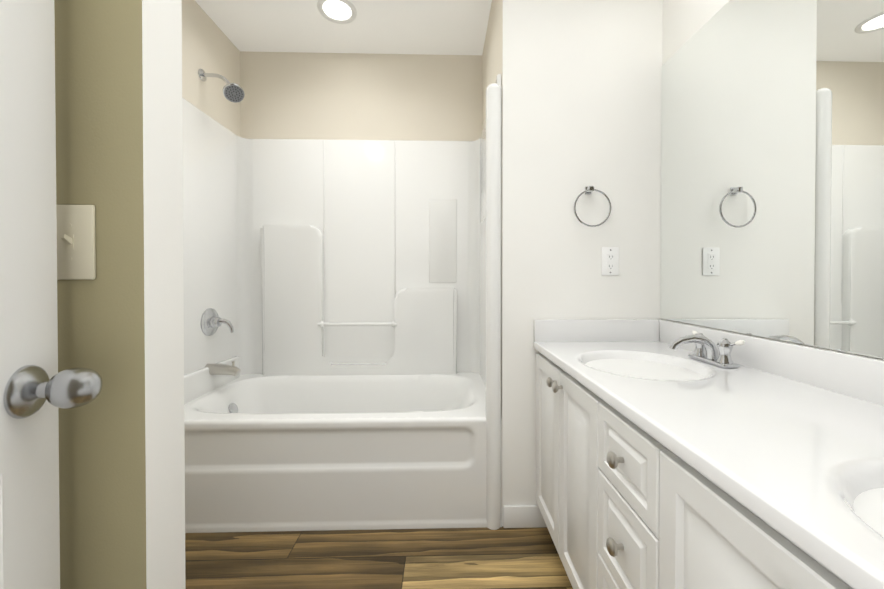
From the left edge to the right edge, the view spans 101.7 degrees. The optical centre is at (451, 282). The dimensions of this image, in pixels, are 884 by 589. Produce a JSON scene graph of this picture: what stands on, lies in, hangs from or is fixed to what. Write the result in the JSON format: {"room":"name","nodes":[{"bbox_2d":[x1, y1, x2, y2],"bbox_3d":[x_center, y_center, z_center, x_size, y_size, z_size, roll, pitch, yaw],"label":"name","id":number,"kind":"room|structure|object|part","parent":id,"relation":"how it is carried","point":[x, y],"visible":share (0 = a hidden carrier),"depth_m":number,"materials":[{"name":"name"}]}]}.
{"room":"bathroom","nodes":[
{"label":"bathroom","id":0,"kind":"room"},
{"bbox_2d":[54,0,185,588],"bbox_3d":[-0.924,-0.190,0.698,0.717,2.475,0.100,0,1,-2],"label":"wall","id":1,"kind":"structure","parent":0,"point":[118,113],"depth_m":0.66,"materials":[{"name":"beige paint"}]},
{"bbox_2d":[56,204,95,279],"bbox_3d":[-0.688,-0.072,0.645,0.080,0.136,0.020,0,1,-2],"label":"light switch","id":2,"kind":"object","parent":1,"relation":"attached to","point":[76,254],"visible":0.75,"depth_m":0.65,"materials":[{"name":"beige plastic"}]},
{"bbox_2d":[182,0,239,136],"bbox_3d":[-1.342,-0.193,1.037,0.100,2.475,2.640,0,1,-2],"label":"wall","id":3,"kind":"structure","parent":0,"point":[208,46],"depth_m":1.94,"materials":[{"name":"beige paint"}]},
{"bbox_2d":[195,0,491,54],"bbox_3d":[-0.192,-1.481,1.056,2.400,0.100,2.640,0,1,-2],"label":"ceiling","id":4,"kind":"structure","parent":0,"point":[442,27],"depth_m":2.02,"materials":[{"name":"white paint"}]},
{"bbox_2d":[317,0,356,23],"bbox_3d":[-0.606,-1.434,1.900,0.200,0.008,0.200,0,1,-2],"label":"recessed light","id":5,"kind":"object","parent":4,"relation":"in","point":[340,11],"visible":1,"depth_m":1.90,"materials":[{"name":"white"}]},
{"bbox_2d":[240,51,481,140],"bbox_3d":[-0.568,-0.205,2.328,1.517,2.475,0.100,0,1,-2],"label":"wall","id":6,"kind":"structure","parent":0,"point":[338,96],"depth_m":2.27,"materials":[{"name":"beige paint"}]},
{"bbox_2d":[185,526,572,588],"bbox_3d":[-0.192,1.094,1.079,2.400,0.100,2.640,0,1,-2],"label":"floor","id":7,"kind":"structure","parent":0,"point":[502,557],"depth_m":1.35,"materials":[{"name":"brown wood"}]},
{"bbox_2d":[182,69,501,532],"bbox_3d":[-0.556,-0.041,1.878,1.515,2.155,0.799,0,1,-2],"label":"shower","id":8,"kind":"object","parent":7,"relation":"on","point":[342,328],"visible":0.94,"depth_m":2.16,"materials":[{"name":"white plastic"}]},
{"bbox_3d":[-1.211,0.459,1.907,0.168,0.080,0.058,0,1,-2],"label":"spout","id":9,"kind":"part","parent":8,"relation":"part of","materials":[{"name":"silver metal"}]},
{"bbox_2d":[533,319,883,588],"bbox_3d":[0.628,0.606,0.707,0.575,0.881,1.652,0,1,-2],"label":"bathroom vanity","id":10,"kind":"object","parent":7,"relation":"on","point":[673,455],"visible":1,"depth_m":0.72,"materials":[{"name":"painted wood"},{"name":"cultured marble"},{"name":"brushed nickel"}]},
{"bbox_2d":[669,330,744,367],"bbox_3d":[0.765,0.209,1.132,0.163,0.087,0.210,0,1,-2],"label":"faucet","id":11,"kind":"object","parent":10,"relation":"on","point":[705,355],"depth_m":1.12,"materials":[{"name":"silver metal"}]},
{"bbox_2d":[482,0,662,525],"bbox_3d":[0.592,-0.202,1.969,0.783,2.475,0.880,0,1,-2],"label":"wall","id":12,"kind":"structure","parent":0,"point":[581,92],"depth_m":1.52,"materials":[{"name":"beige paint"}]},
{"bbox_2d":[503,505,546,527],"bbox_3d":[0.316,0.994,1.525,0.198,0.092,0.012,0,1,-2],"label":"baseboard","id":13,"kind":"structure","parent":12,"relation":"attached to","point":[522,516],"depth_m":1.52,"materials":[{"name":"white wood"}]},
{"bbox_2d":[574,186,610,226],"bbox_3d":[0.583,-0.317,1.506,0.158,0.176,0.042,0,1,-2],"label":"towel ring","id":14,"kind":"object","parent":12,"relation":"attached to","point":[589,190],"visible":0.96,"depth_m":1.49,"materials":[{"name":"silver metal"}]},
{"bbox_2d":[602,247,618,274],"bbox_3d":[0.673,-0.088,1.526,0.074,0.120,0.010,0,1,-2],"label":"outlet","id":15,"kind":"object","parent":12,"relation":"attached to","point":[610,260],"visible":1,"depth_m":1.52,"materials":[{"name":"white plastic"}]},
{"bbox_2d":[534,319,883,405],"bbox_3d":[0.641,0.212,0.703,0.549,0.094,1.652,0,1,-2],"label":"backsplash","id":16,"kind":"structure","parent":12,"relation":"attached to","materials":[{"name":"white stone"}]},
{"bbox_2d":[662,0,883,359],"bbox_3d":[0.969,-0.190,0.659,0.100,2.475,1.760,0,1,-2],"label":"wall","id":17,"kind":"structure","parent":0,"point":[684,21],"depth_m":1.39,"materials":[{"name":"beige paint"}]},
{"bbox_2d":[660,0,883,358],"bbox_3d":[0.915,-0.374,0.712,0.004,1.072,1.644,0,1,-2],"label":"mirror","id":18,"kind":"object","parent":17,"relation":"attached to","point":[772,169],"visible":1,"depth_m":0.99,"materials":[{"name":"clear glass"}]},
{"bbox_3d":[-0.158,-0.182,-0.202,2.200,2.475,0.100,0,1,-2],"label":"wall","id":19,"kind":"structure","parent":0,"visible":0},
{"bbox_2d":[0,0,59,588],"bbox_3d":[-0.559,0.024,0.242,0.035,2.030,0.760,0,1,-19],"label":"door","id":20,"kind":"structure","parent":19,"relation":"in","point":[29,512],"depth_m":0.55,"materials":[{"name":"white paint"}]},
{"bbox_2d":[3,365,102,418],"bbox_3d":[-0.606,0.165,0.548,0.098,0.078,0.086,0,1,-2],"label":"doorknob set","id":21,"kind":"object","parent":20,"relation":"attached to","point":[30,390],"depth_m":0.54,"materials":[{"name":"grey metal"}]}
]}

